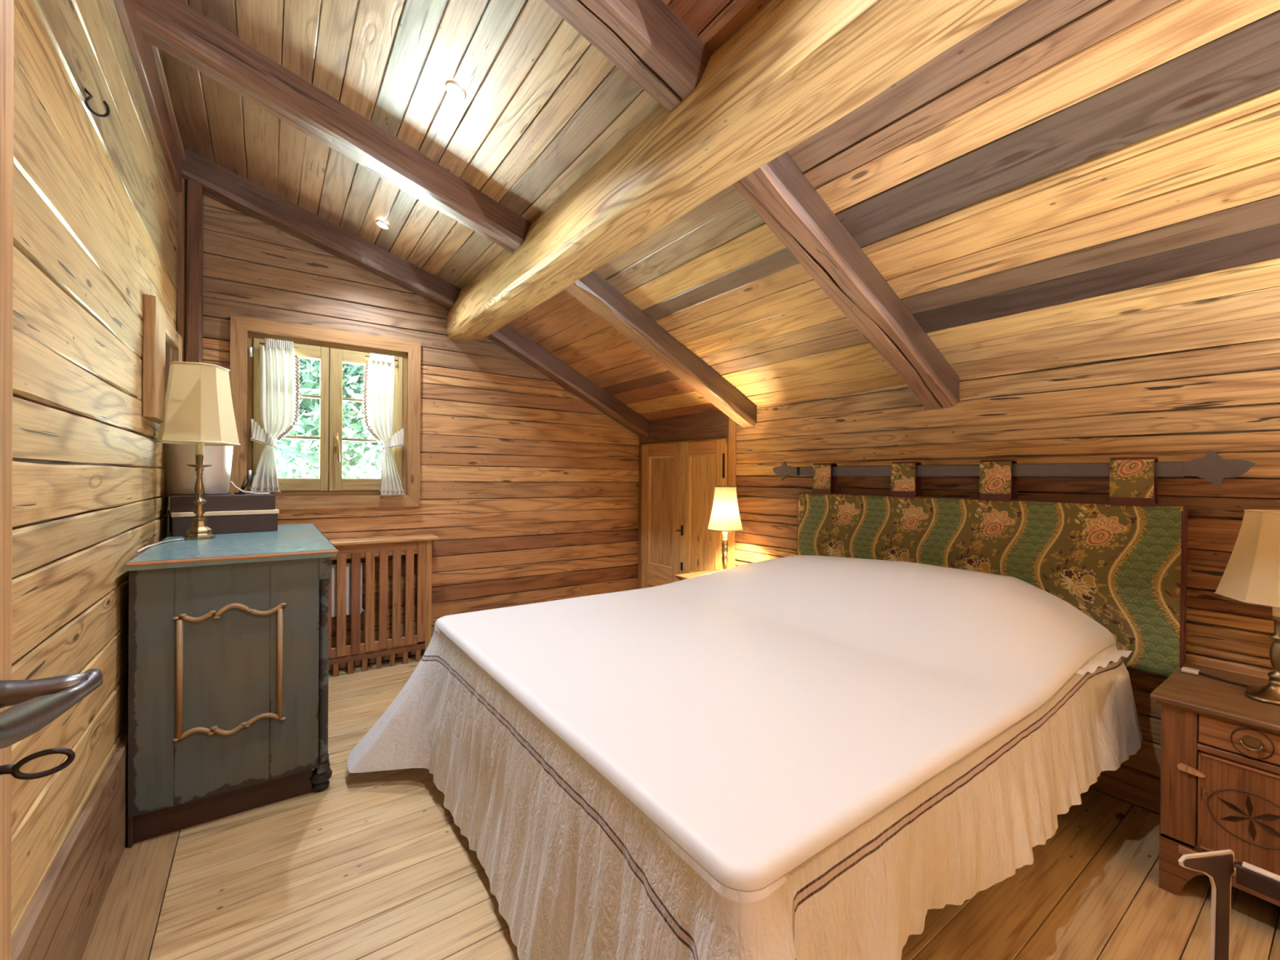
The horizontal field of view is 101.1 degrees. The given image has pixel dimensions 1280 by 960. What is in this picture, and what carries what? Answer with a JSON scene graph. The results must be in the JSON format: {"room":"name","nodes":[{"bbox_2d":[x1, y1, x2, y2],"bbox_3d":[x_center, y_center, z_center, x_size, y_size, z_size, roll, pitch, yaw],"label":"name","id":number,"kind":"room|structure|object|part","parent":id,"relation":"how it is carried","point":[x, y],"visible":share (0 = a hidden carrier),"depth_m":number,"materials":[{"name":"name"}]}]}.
{"room":"bedroom","nodes":[
{"label":"bedroom","id":0,"kind":"room"},
{"bbox_2d":[11,0,177,937],"bbox_3d":[-0.900,-0.345,0.424,0.220,3.102,6.025,0,0,-35],"label":"wall","id":1,"kind":"structure","parent":0,"point":[95,198],"depth_m":1.32,"materials":[{"name":"beige wood"}]},
{"bbox_2d":[11,728,128,959],"bbox_3d":[-0.818,1.027,0.498,0.030,0.338,5.682,0,0,-35],"label":"baseboard","id":2,"kind":"structure","parent":1,"relation":"attached to","point":[60,920],"depth_m":1.30,"materials":[{"name":"brown wood"}]},
{"bbox_2d":[84,88,110,117],"bbox_3d":[-1.412,-0.976,1.367,0.014,0.056,0.054,1,0,26],"label":"wall hook","id":3,"kind":"object","parent":1,"relation":"attached to","point":[108,110],"visible":1,"depth_m":1.37,"materials":[{"name":"black metal"}]},
{"bbox_2d":[113,0,186,192],"bbox_3d":[-0.752,-1.550,0.436,0.046,0.208,5.553,0,0,-35],"label":"ceiling beam","id":4,"kind":"structure","parent":1,"relation":"attached to","point":[145,56],"depth_m":2.08,"materials":[{"name":"brown wood"}]},
{"bbox_2d":[142,293,182,423],"bbox_3d":[-2.083,-0.473,2.308,0.037,0.460,0.776,0,0,-35],"label":"wall mirror","id":5,"kind":"object","parent":1,"relation":"attached to","point":[162,343],"visible":0.68,"depth_m":2.03,"materials":[{"name":"brown wood"}]},
{"bbox_2d":[164,337,174,396],"bbox_3d":[-2.132,-0.469,2.365,0.018,0.326,0.437,0,0,-35],"label":"mirror glass","id":6,"kind":"object","parent":5,"relation":"attached to","point":[169,341],"depth_m":2.36,"materials":[{"name":"white"}]},
{"bbox_2d":[202,195,639,671],"bbox_3d":[-1.261,-0.408,3.795,3.616,3.188,0.244,0,0,-35],"label":"wall","id":7,"kind":"structure","parent":0,"point":[529,491],"depth_m":3.69,"materials":[{"name":"brown wood"}]},
{"bbox_2d":[176,177,203,362],"bbox_3d":[-2.387,-0.207,2.786,0.100,2.742,0.111,0,0,-35],"label":"wooden post","id":8,"kind":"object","parent":7,"relation":"attached to","point":[189,311],"depth_m":2.75,"materials":[{"name":"brown wood"}]},
{"bbox_2d":[229,314,421,509],"bbox_3d":[-1.929,-0.371,3.292,0.994,1.084,0.310,0,0,-35],"label":"window","id":9,"kind":"structure","parent":7,"relation":"in","point":[333,348],"depth_m":3.19,"materials":[{"name":"brown wood"}]},
{"bbox_2d":[248,337,300,493],"bbox_3d":[-2.086,-0.366,3.010,0.239,0.878,0.044,0,0,-35],"label":"curtain","id":10,"kind":"object","parent":9,"relation":"hanging from","point":[278,382],"visible":0.98,"depth_m":3.01,"materials":[{"name":"beige fabric"}]},
{"bbox_3d":[-2.055,-0.370,3.107,0.371,0.868,0.045,0,0,-35],"label":"sash","id":11,"kind":"part","parent":9,"relation":"part of","materials":[{"name":"brown wood"}]},
{"bbox_3d":[-1.842,-0.200,3.199,0.056,0.180,0.024,1,0,44],"label":"handle","id":12,"kind":"part","parent":9,"relation":"part of","materials":[{"name":"gold metal"}]},
{"bbox_3d":[-1.732,-0.368,3.336,0.413,0.868,0.045,0,0,-35],"label":"sash","id":13,"kind":"part","parent":9,"relation":"part of","materials":[{"name":"brown wood"}]},
{"bbox_2d":[362,352,404,496],"bbox_3d":[-1.622,-0.347,3.339,0.249,0.897,0.044,0,0,-35],"label":"curtain","id":14,"kind":"object","parent":9,"relation":"hanging from","point":[379,379],"visible":1,"depth_m":3.34,"materials":[{"name":"beige fabric"}]},
{"bbox_2d":[81,655,1279,959],"bbox_3d":[0.401,1.282,1.366,3.359,0.171,6.025,0,0,-35],"label":"floor","id":15,"kind":"structure","parent":0,"point":[372,865],"depth_m":1.51,"materials":[{"name":"brown wood"}]},
{"bbox_2d":[0,0,102,959],"bbox_3d":[-0.358,0.013,0.210,0.100,2.348,0.705,0,0,-35],"label":"door","id":16,"kind":"structure","parent":15,"relation":"on","point":[37,703],"depth_m":0.47,"materials":[{"name":"brown wood"}]},
{"bbox_3d":[-0.469,0.174,0.391,0.071,0.045,0.187,0,0,-35],"label":"lever handle","id":17,"kind":"part","parent":16,"relation":"part of","materials":[{"name":"metal"}]},
{"bbox_2d":[126,523,338,848],"bbox_3d":[-1.746,0.713,2.339,0.580,0.918,1.274,0,0,-35],"label":"dresser","id":18,"kind":"object","parent":15,"relation":"on","point":[228,633],"visible":1,"depth_m":1.82,"materials":[{"name":"blue paint"}]},
{"bbox_2d":[136,537,184,552],"bbox_3d":[-1.859,0.250,2.026,0.043,0.008,0.398,0,0,-23],"label":"power cord","id":19,"kind":"object","parent":18,"relation":"on","point":[175,540],"visible":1,"depth_m":2.06,"materials":[{"name":"white plastic"}]},
{"bbox_2d":[155,361,240,540],"bbox_3d":[-1.897,-0.119,2.268,0.244,0.743,0.244,0,0,-11],"label":"table lamp","id":20,"kind":"object","parent":18,"relation":"on","point":[198,408],"visible":1,"depth_m":2.19,"materials":[{"name":"beige fabric"}]},
{"bbox_3d":[-1.895,-0.322,2.267,0.236,0.327,0.236,0,0,-11],"label":"lamp shade","id":21,"kind":"part","parent":20,"relation":"part of","materials":[{"name":"beige fabric"}]},
{"bbox_3d":[-1.898,0.028,2.268,0.084,0.270,0.084,0,0,-11],"label":"stem","id":22,"kind":"part","parent":20,"relation":"part of","materials":[{"name":"gold metal"}]},
{"bbox_2d":[168,508,279,536],"bbox_3d":[-2.022,0.198,2.561,0.399,0.104,0.266,0,0,-44],"label":"storage box","id":23,"kind":"object","parent":18,"relation":"on","point":[264,520],"visible":0.9,"depth_m":2.48,"materials":[{"name":"brown cardboard"}]},
{"bbox_2d":[170,493,275,512],"bbox_3d":[-2.035,0.108,2.571,0.386,0.073,0.257,0,0,-42],"label":"storage box","id":24,"kind":"object","parent":23,"relation":"on","point":[228,502],"visible":0.85,"depth_m":2.48,"materials":[{"name":"brown cardboard"}]},
{"bbox_2d":[163,443,233,495],"bbox_3d":[-2.134,-0.068,2.542,0.284,0.275,0.284,0,0,-35],"label":"bucket","id":25,"kind":"object","parent":24,"relation":"on","point":[180,478],"visible":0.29,"depth_m":2.44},
{"bbox_2d":[234,472,256,494],"bbox_3d":[-1.954,0.017,2.607,0.088,0.109,0.010,0,0,-35],"label":"eyeglasses","id":26,"kind":"object","parent":24,"relation":"on","point":[242,487],"visible":0.99,"depth_m":2.60,"materials":[{"name":"black plastic"}]},
{"bbox_2d":[230,480,270,494],"bbox_3d":[-1.913,0.038,2.586,0.159,0.066,0.035,0,0,-41],"label":"charging cable","id":27,"kind":"object","parent":24,"relation":"on","point":[231,482],"visible":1,"depth_m":2.57,"materials":[{"name":"white plastic"}]},
{"bbox_3d":[-2.022,0.155,2.561,0.398,0.019,0.266,0,0,-44],"label":"lid","id":28,"kind":"part","parent":23,"relation":"part of","materials":[{"name":"beige wood"}]},
{"bbox_3d":[-1.412,0.654,1.821,0.314,0.455,0.021,0,0,-35],"label":"carved moulding","id":29,"kind":"part","parent":18,"relation":"part of","materials":[{"name":"brown wood"}]},
{"bbox_3d":[-1.742,0.270,2.337,0.580,0.029,1.274,0,0,-35],"label":"moulding","id":30,"kind":"part","parent":18,"relation":"part of","materials":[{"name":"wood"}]},
{"bbox_2d":[331,562,364,643],"bbox_3d":[-1.905,0.837,3.137,0.496,0.660,0.047,0,0,-35],"label":"radiator","id":31,"kind":"object","parent":15,"relation":"on","point":[334,566],"visible":0.17,"depth_m":3.19,"materials":[{"name":"white metal"}]},
{"bbox_3d":[-1.915,0.663,3.128,0.468,0.313,0.047,0,0,-35],"label":"panel","id":32,"kind":"part","parent":31,"relation":"part of","materials":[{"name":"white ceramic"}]},
{"bbox_2d":[328,534,438,676],"bbox_3d":[-1.733,0.767,3.226,0.914,0.801,0.165,0,0,-35],"label":"radiator cover","id":33,"kind":"object","parent":15,"relation":"on","point":[354,549],"visible":0.65,"depth_m":3.25,"materials":[{"name":"brown wood"}]},
{"bbox_3d":[-1.761,1.026,3.160,0.793,0.060,0.015,0,0,-35],"label":"rail","id":34,"kind":"part","parent":33,"relation":"part of","materials":[{"name":"brown wood"}]},
{"bbox_3d":[-1.756,0.432,3.157,0.793,0.084,0.015,0,0,-35],"label":"rail","id":35,"kind":"part","parent":33,"relation":"part of","materials":[{"name":"brown wood"}]},
{"bbox_2d":[328,534,438,546],"bbox_3d":[-1.729,0.377,3.224,0.914,0.021,0.165,0,0,-35],"label":"shelf","id":36,"kind":"object","parent":33,"relation":"attached to","point":[422,539],"depth_m":3.27,"materials":[{"name":"brown wood"}]},
{"bbox_2d":[637,436,728,589],"bbox_3d":[0.282,0.438,4.098,0.107,1.487,1.073,0,0,-35],"label":"wardrobe","id":37,"kind":"object","parent":15,"relation":"on","point":[677,480],"visible":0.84,"depth_m":4.07,"materials":[{"name":"brown wood"}]},
{"bbox_3d":[0.169,0.428,4.265,0.031,1.436,0.506,0,0,-35],"label":"door","id":38,"kind":"part","parent":37,"relation":"part of","materials":[{"name":"brown wood"}]},
{"bbox_3d":[0.176,0.254,4.263,0.022,0.891,0.334,0,0,-35],"label":"panel","id":39,"kind":"part","parent":37,"relation":"part of","materials":[{"name":"brown wood"}]},
{"bbox_3d":[0.302,0.385,4.016,0.044,0.077,0.038,0,0,-35],"label":"handle","id":40,"kind":"part","parent":37,"relation":"part of","materials":[{"name":"black metal"}]},
{"bbox_3d":[0.463,0.259,3.859,0.022,0.891,0.304,0,0,-35],"label":"panel","id":41,"kind":"part","parent":37,"relation":"part of","materials":[{"name":"brown wood"}]},
{"bbox_3d":[0.455,0.432,3.861,0.031,1.436,0.476,0,0,-35],"label":"door","id":42,"kind":"part","parent":37,"relation":"part of","materials":[{"name":"brown wood"}]},
{"bbox_2d":[675,569,719,580],"bbox_3d":[0.481,0.908,3.457,0.384,0.557,0.329,0,0,-35],"label":"nightstand","id":43,"kind":"object","parent":15,"relation":"on","point":[682,576],"visible":0.02,"depth_m":3.48,"materials":[{"name":"brown wood"}]},
{"bbox_2d":[706,485,743,569],"bbox_3d":[0.546,0.334,3.375,0.235,0.593,0.235,0,0,-35],"label":"table lamp","id":44,"kind":"object","parent":43,"relation":"on","point":[725,517],"visible":0.88,"depth_m":3.31,"materials":[{"name":"beige fabric"}]},
{"bbox_3d":[0.544,0.488,3.376,0.045,0.233,0.045,0,0,-35],"label":"stem","id":45,"kind":"part","parent":44,"relation":"part of","materials":[{"name":"gold metal"}]},
{"bbox_3d":[0.547,0.180,3.374,0.227,0.276,0.221,0,0,-35],"label":"lamp shade","id":46,"kind":"part","parent":44,"relation":"part of","materials":[{"name":"beige fabric"}]},
{"bbox_2d":[1150,662,1279,906],"bbox_3d":[1.816,0.922,1.537,0.478,0.572,0.392,0,0,-35],"label":"nightstand","id":47,"kind":"object","parent":15,"relation":"on","point":[1220,775],"visible":0.92,"depth_m":1.48,"materials":[{"name":"brown wood"}]},
{"bbox_2d":[1181,666,1199,675],"bbox_3d":[1.811,0.628,1.730,0.034,0.013,0.039,0,0,-35],"label":"switch","id":48,"kind":"object","parent":47,"relation":"on","point":[1184,669],"visible":1,"depth_m":1.72,"materials":[{"name":"white plastic"}]},
{"bbox_3d":[1.585,0.881,1.479,0.009,0.031,0.009,0,0,-35],"label":"keyhole plate","id":49,"kind":"part","parent":47,"relation":"part of","materials":[{"name":"gold metal"}]},
{"bbox_3d":[1.636,1.068,1.411,0.009,0.022,0.269,0,0,-35],"label":"moulding","id":50,"kind":"part","parent":47,"relation":"part of","materials":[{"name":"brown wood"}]},
{"bbox_2d":[1199,671,1248,687],"bbox_3d":[1.843,0.630,1.662,0.012,0.009,0.126,0,0,-18],"label":"power cord","id":51,"kind":"object","parent":47,"relation":"on","point":[1200,673],"visible":0.9,"depth_m":1.66,"materials":[{"name":"black plastic"}]},
{"bbox_3d":[1.643,0.906,1.415,0.021,0.268,0.197,0,0,-35],"label":"door","id":52,"kind":"part","parent":47,"relation":"part of","materials":[{"name":"brown wood"}]},
{"bbox_3d":[1.647,0.705,1.415,0.017,0.079,0.197,0,0,-35],"label":"drawer","id":53,"kind":"part","parent":47,"relation":"part of","materials":[{"name":"brown wood"}]},
{"bbox_2d":[1213,509,1279,706],"bbox_3d":[1.857,0.363,1.527,0.224,0.547,0.224,1,0,22],"label":"table lamp","id":54,"kind":"object","parent":47,"relation":"on","point":[1251,574],"visible":1,"depth_m":1.52,"materials":[{"name":"beige fabric"}]},
{"bbox_3d":[1.859,0.221,1.526,0.219,0.257,0.219,1,0,22],"label":"lamp shade","id":55,"kind":"part","parent":54,"relation":"part of","materials":[{"name":"beige fabric"}]},
{"bbox_3d":[1.856,0.491,1.527,0.045,0.188,0.045,1,0,22],"label":"stem","id":56,"kind":"part","parent":54,"relation":"part of","materials":[{"name":"gold metal"}]},
{"bbox_3d":[1.633,0.705,1.405,0.016,0.036,0.049,0,0,-35],"label":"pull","id":57,"kind":"part","parent":47,"relation":"part of","materials":[{"name":"gold metal"}]},
{"bbox_2d":[1177,848,1279,959],"bbox_3d":[1.403,1.020,0.978,0.139,0.374,0.553,0,0,-35],"label":"stool","id":58,"kind":"object","parent":15,"relation":"on","point":[1218,865],"visible":1,"depth_m":1.17,"materials":[{"name":"brown wood"}]},
{"bbox_3d":[1.259,1.018,1.173,0.142,0.374,0.006,0,0,-8],"label":"leg panel","id":59,"kind":"part","parent":58,"relation":"part of","materials":[{"name":"brown wood"}]},
{"bbox_3d":[1.473,0.878,0.981,0.024,0.043,0.479,0,0,-35],"label":"rail","id":60,"kind":"part","parent":58,"relation":"part of","materials":[{"name":"brown wood"}]},
{"bbox_3d":[1.473,0.854,0.975,0.019,0.005,0.470,0,0,-35],"label":"rail","id":61,"kind":"part","parent":58,"relation":"part of","materials":[{"name":"brown wood"}]},
{"bbox_3d":[0.440,0.917,2.083,1.868,0.553,1.671,0,0,-35],"label":"bed","id":62,"kind":"object","parent":15,"relation":"on","visible":0,"materials":[{"name":"white fabric"},{"name":"beige fabric"}]},
{"bbox_2d":[347,555,1142,959],"bbox_3d":[0.258,0.758,1.986,2.201,0.783,2.166,0,0,-35],"label":"bedspread","id":63,"kind":"object","parent":62,"relation":"on","point":[797,757],"visible":1,"depth_m":1.36,"materials":[{"name":"white fabric"}]},
{"bbox_2d":[1076,649,1132,675],"bbox_3d":[1.335,0.593,2.026,0.411,0.103,0.737,0,0,-31],"label":"pillow","id":64,"kind":"object","parent":62,"relation":"on","point":[1115,655],"visible":0.06,"depth_m":1.73,"materials":[{"name":"beige fabric"}]},
{"bbox_2d":[158,0,1279,420],"bbox_3d":[0.433,-1.140,1.413,3.616,1.592,6.110,0,0,-35],"label":"ceiling","id":65,"kind":"structure","parent":0,"point":[1065,180],"depth_m":1.77,"materials":[{"name":"brown wood"}]},
{"bbox_2d":[181,148,461,310],"bbox_3d":[-1.819,-1.440,3.164,1.458,0.575,0.144,0,0,-35],"label":"beam","id":66,"kind":"structure","parent":65,"relation":"attached to","point":[219,184],"depth_m":3.04,"materials":[{"name":"brown wood"}]},
{"bbox_2d":[137,0,532,253],"bbox_3d":[-1.149,-1.425,2.236,1.476,0.578,0.144,0,0,-35],"label":"beam","id":67,"kind":"structure","parent":65,"relation":"attached to","point":[173,27],"depth_m":2.09,"materials":[{"name":"brown wood"}]},
{"bbox_2d":[375,219,390,229],"bbox_3d":[-1.444,-1.431,2.952,0.075,0.029,0.077,0,0,-41],"label":"recessed light","id":68,"kind":"object","parent":65,"relation":"in","point":[382,224],"visible":1,"depth_m":2.94,"materials":[{"name":"metal"}]},
{"bbox_3d":[-1.444,-1.430,2.952,0.051,0.010,0.051,21,-11,-34],"label":"bulb","id":69,"kind":"part","parent":68,"relation":"part of","materials":[{"name":"white"}]},
{"bbox_2d":[444,80,466,100],"bbox_3d":[-0.667,-1.410,1.906,0.075,0.029,0.077,0,0,-41],"label":"recessed light","id":70,"kind":"object","parent":65,"relation":"in","point":[454,88],"visible":1,"depth_m":1.90,"materials":[{"name":"metal"}]},
{"bbox_3d":[-0.668,-1.409,1.906,0.051,0.010,0.051,21,-11,-34],"label":"bulb","id":71,"kind":"part","parent":70,"relation":"part of","materials":[{"name":"white"}]},
{"bbox_2d":[486,324,648,438],"bbox_3d":[-0.519,-0.771,4.092,1.488,0.822,0.141,0,0,-35],"label":"beam","id":72,"kind":"structure","parent":65,"relation":"attached to","point":[507,337],"depth_m":4.02,"materials":[{"name":"brown wood"}]},
{"bbox_2d":[543,0,712,111],"bbox_3d":[-0.410,-1.411,1.194,1.473,0.570,0.151,0,0,-35],"label":"beam","id":73,"kind":"structure","parent":65,"relation":"attached to","point":[646,40],"depth_m":1.46,"materials":[{"name":"brown wood"}]},
{"bbox_2d":[564,271,756,427],"bbox_3d":[0.173,-0.763,3.118,1.486,0.819,0.135,0,0,-35],"label":"beam","id":74,"kind":"structure","parent":65,"relation":"attached to","point":[593,291],"depth_m":3.03,"materials":[{"name":"brown wood"}]},
{"bbox_2d":[446,0,1027,340],"bbox_3d":[0.424,-1.091,1.355,0.261,0.311,5.682,0,0,-35],"label":"beam","id":75,"kind":"structure","parent":65,"relation":"attached to","point":[794,68],"depth_m":1.48,"materials":[{"name":"brown wood"}]},
{"bbox_2d":[733,151,960,409],"bbox_3d":[0.886,-0.751,2.112,1.486,0.821,0.162,0,0,-35],"label":"beam","id":76,"kind":"structure","parent":65,"relation":"attached to","point":[778,191],"depth_m":2.00,"materials":[{"name":"brown wood"}]},
{"bbox_2d":[734,332,1279,814],"bbox_3d":[1.743,0.098,2.304,0.266,2.245,6.025,0,0,-35],"label":"wall","id":77,"kind":"structure","parent":0,"point":[1186,402],"depth_m":2.02,"materials":[{"name":"brown wood"}]},
{"bbox_2d":[639,410,728,444],"bbox_3d":[0.323,-0.402,4.117,0.043,0.193,1.071,0,0,-35],"label":"trim","id":78,"kind":"structure","parent":77,"relation":"attached to","point":[712,424],"depth_m":4.01,"materials":[{"name":"brown wood"}]},
{"bbox_2d":[727,417,738,568],"bbox_3d":[0.645,0.351,3.656,0.045,1.671,0.069,0,0,-35],"label":"trim","id":79,"kind":"structure","parent":77,"relation":"attached to","point":[732,441],"depth_m":3.63,"materials":[{"name":"brown wood"}]},
{"bbox_2d":[772,449,1255,488],"bbox_3d":[1.406,-0.045,2.469,0.109,0.125,1.940,0,0,-35],"label":"rod","id":80,"kind":"object","parent":77,"relation":"attached to","point":[1212,468],"visible":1,"depth_m":2.06,"materials":[{"name":"grey metal"}]},
{"bbox_2d":[796,457,1187,677],"bbox_3d":[1.405,0.294,2.440,0.101,0.761,1.586,0,0,-35],"label":"headboard","id":81,"kind":"object","parent":80,"relation":"hanging from","point":[1121,562],"visible":0.78,"depth_m":2.06,"materials":[{"name":"green fabric"}]},
{"label":"outside","id":82,"kind":"structure","parent":0,"visible":0},
{"bbox_2d":[274,357,383,478],"bbox_3d":[-3.613,1.188,6.383,2.815,6.749,2.876,0,0,-35],"label":"tree","id":83,"kind":"object","parent":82,"point":[354,454],"visible":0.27,"depth_m":5.69,"materials":[{"name":"green plant"}]}
]}

